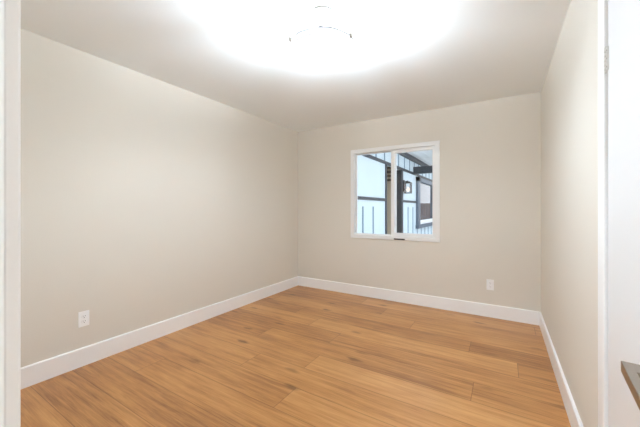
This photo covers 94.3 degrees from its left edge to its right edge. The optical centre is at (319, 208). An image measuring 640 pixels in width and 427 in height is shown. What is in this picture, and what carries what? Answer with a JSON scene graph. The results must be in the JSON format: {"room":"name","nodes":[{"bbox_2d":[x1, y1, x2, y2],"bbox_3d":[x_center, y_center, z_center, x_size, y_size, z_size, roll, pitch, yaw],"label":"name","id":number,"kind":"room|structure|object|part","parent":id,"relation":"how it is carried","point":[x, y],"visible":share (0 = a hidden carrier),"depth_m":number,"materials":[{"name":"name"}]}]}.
{"room":"empty bedroom","nodes":[
{"label":"empty bedroom","id":0,"kind":"room"},
{"bbox_2d":[21,29,297,366],"bbox_3d":[-1.417,0.000,3.118,0.120,2.440,3.874,0,0,32],"label":"wall","id":1,"kind":"structure","parent":0,"point":[146,200],"depth_m":2.61,"materials":[{"name":"beige paint"}]},
{"bbox_2d":[78,310,88,327],"bbox_3d":[-1.837,0.858,2.311,0.009,0.118,0.072,0,0,32],"label":"wall outlet","id":2,"kind":"object","parent":1,"relation":"attached to","point":[83,317],"visible":1,"depth_m":2.31,"materials":[{"name":"white plastic"}]},
{"bbox_2d":[21,276,297,388],"bbox_3d":[-1.328,1.149,3.133,0.015,0.142,3.754,0,0,32],"label":"baseboard","id":3,"kind":"structure","parent":1,"relation":"attached to","point":[43,370],"depth_m":2.60,"materials":[{"name":"white wood"}]},
{"bbox_2d":[21,285,570,426],"bbox_3d":[-0.047,1.270,1.450,4.200,0.100,5.520,0,0,32],"label":"floor","id":4,"kind":"structure","parent":0,"point":[297,356],"depth_m":2.20,"materials":[{"name":"brown wood"}]},
{"bbox_2d":[21,0,570,131],"bbox_3d":[-0.047,-1.270,1.450,4.200,0.100,5.520,0,0,32],"label":"ceiling","id":5,"kind":"structure","parent":0,"point":[411,56],"depth_m":2.26,"materials":[{"name":"white paint"}]},
{"bbox_2d":[289,5,354,68],"bbox_3d":[0.017,-1.094,1.856,0.423,0.252,0.413,0,0,32],"label":"ceiling light","id":6,"kind":"object","parent":5,"relation":"attached to","point":[322,14],"visible":1,"depth_m":1.84,"materials":[{"name":"white metal"}]},
{"bbox_2d":[309,38,317,57],"bbox_3d":[-0.028,-1.030,1.892,0.094,0.124,0.029,0,0,32],"label":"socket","id":7,"kind":"object","parent":6,"relation":"attached to","point":[311,47],"depth_m":1.90,"materials":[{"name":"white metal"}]},
{"bbox_2d":[318,24,322,46],"bbox_3d":[0.009,-1.030,1.806,0.052,0.124,0.088,0,0,32],"label":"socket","id":8,"kind":"object","parent":6,"relation":"attached to","point":[320,37],"depth_m":1.76,"materials":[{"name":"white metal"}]},
{"bbox_3d":[0.013,-0.990,1.859,0.410,0.044,0.410,0,0,32],"label":"lamp shade","id":9,"kind":"part","parent":6,"relation":"part of","materials":[{"name":"white glass"}]},
{"bbox_2d":[323,36,336,56],"bbox_3d":[0.063,-1.030,1.879,0.063,0.124,0.082,0,0,32],"label":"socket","id":10,"kind":"object","parent":6,"relation":"attached to","point":[334,47],"depth_m":1.88,"materials":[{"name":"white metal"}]},
{"bbox_2d":[298,92,540,311],"bbox_3d":[1.010,0.000,3.970,3.360,2.440,0.120,0,0,32],"label":"wall","id":11,"kind":"structure","parent":0,"point":[490,150],"depth_m":3.54,"materials":[{"name":"beige paint"}]},
{"bbox_2d":[351,140,439,242],"bbox_3d":[0.974,-0.207,3.968,1.196,1.243,0.140,0,0,32],"label":"window","id":12,"kind":"structure","parent":11,"relation":"in","point":[434,146],"depth_m":3.92,"materials":[{"name":"white plastic"}]},
{"bbox_3d":[0.774,-0.207,4.132,0.582,1.138,0.040,0,0,32],"label":"fixed sash","id":13,"kind":"part","parent":12,"relation":"part of","materials":[{"name":"clear glass"}]},
{"bbox_3d":[1.191,-0.207,3.816,0.558,1.136,0.040,0,0,32],"label":"sliding sash","id":14,"kind":"part","parent":12,"relation":"part of","materials":[{"name":"clear glass"}]},
{"bbox_2d":[298,276,538,324],"bbox_3d":[0.974,1.149,3.912,3.090,0.142,0.015,0,0,32],"label":"baseboard","id":15,"kind":"structure","parent":11,"relation":"attached to","point":[475,308],"depth_m":3.66,"materials":[{"name":"white wood"}]},
{"bbox_2d":[487,279,493,289],"bbox_3d":[1.913,0.858,3.338,0.072,0.118,0.009,0,0,32],"label":"wall outlet","id":16,"kind":"object","parent":11,"relation":"attached to","point":[490,283],"visible":1,"depth_m":3.33,"materials":[{"name":"white plastic"}]},
{"bbox_2d":[541,0,597,426],"bbox_3d":[1.343,0.000,1.420,0.120,2.440,3.874,0,0,32],"label":"wall","id":17,"kind":"structure","parent":0,"point":[569,92],"depth_m":1.72,"materials":[{"name":"beige paint"}]},
{"bbox_2d":[539,312,582,426],"bbox_3d":[1.708,1.149,2.141,0.015,0.142,2.263,0,0,32],"label":"baseboard","id":18,"kind":"structure","parent":17,"relation":"attached to","point":[572,412],"depth_m":1.95,"materials":[{"name":"white wood"}]},
{"bbox_2d":[598,0,607,426],"bbox_3d":[0.917,0.176,0.745,0.138,2.087,0.944,0,0,32],"label":"door frame","id":19,"kind":"structure","parent":17,"relation":"attached to","point":[602,4],"depth_m":1.12,"materials":[{"name":"white wood"}]},
{"bbox_2d":[604,0,639,426],"bbox_3d":[0.834,0.215,0.805,0.088,1.986,0.771,0,0,37],"label":"door","id":20,"kind":"structure","parent":17,"relation":"in","point":[622,52],"depth_m":0.90,"materials":[{"name":"white paint"}]},
{"bbox_3d":[0.638,0.352,0.584,0.041,0.024,0.172,0,0,37],"label":"lever","id":21,"kind":"part","parent":20,"relation":"part of","materials":[{"name":"silver metal"}]},
{"bbox_3d":[-1.020,0.000,0.670,3.120,2.440,0.120,0,0,32],"label":"wall","id":22,"kind":"structure","parent":0,"visible":0},
{"bbox_2d":[0,0,20,426],"bbox_3d":[-0.067,0.170,0.091,0.880,2.100,0.136,0,0,32],"label":"door frame","id":23,"kind":"structure","parent":22,"relation":"attached to","point":[10,10],"depth_m":0.33,"materials":[{"name":"white wood"}]},
{"label":"outside","id":24,"kind":"structure","parent":0,"visible":0},
{"bbox_3d":[8.706,1.420,12.243,16.000,0.100,22.020,0,0,32],"label":"patio","id":25,"kind":"object","parent":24,"visible":0},
{"bbox_2d":[358,150,431,233],"bbox_3d":[3.430,-0.325,10.776,3.750,3.390,13.850,0,0,32],"label":"house wing","id":26,"kind":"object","parent":25,"relation":"on","point":[414,210],"visible":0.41,"depth_m":9.60,"materials":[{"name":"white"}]},
{"bbox_3d":[0.806,-0.242,6.637,0.038,0.075,4.050,0,0,32],"label":"rail","id":27,"kind":"part","parent":26,"relation":"part of","materials":[{"name":"grey stone"}]},
{"bbox_3d":[2.580,0.065,9.690,0.220,2.610,0.190,0,0,32],"label":"corner post","id":28,"kind":"part","parent":26,"relation":"part of","materials":[{"name":"grey stone"}]},
{"bbox_2d":[403,180,411,193],"bbox_3d":[2.879,-0.718,9.782,0.254,0.444,0.218,0,0,32],"label":"wall lantern","id":29,"kind":"object","parent":26,"relation":"attached to","point":[404,181],"visible":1,"depth_m":9.77,"materials":[{"name":"black plastic"}]},
{"bbox_3d":[3.114,-0.242,10.389,0.038,0.075,1.880,0,0,32],"label":"rail","id":30,"kind":"part","parent":26,"relation":"part of","materials":[{"name":"grey stone"}]},
{"bbox_3d":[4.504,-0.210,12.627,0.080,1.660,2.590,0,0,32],"label":"sill","id":31,"kind":"part","parent":26,"relation":"part of","materials":[{"name":"white"}]},
{"bbox_3d":[4.488,-0.210,12.637,0.022,1.660,2.590,0,0,32],"label":"pane","id":32,"kind":"part","parent":26,"relation":"part of","materials":[{"name":"clear glass"}]}
]}

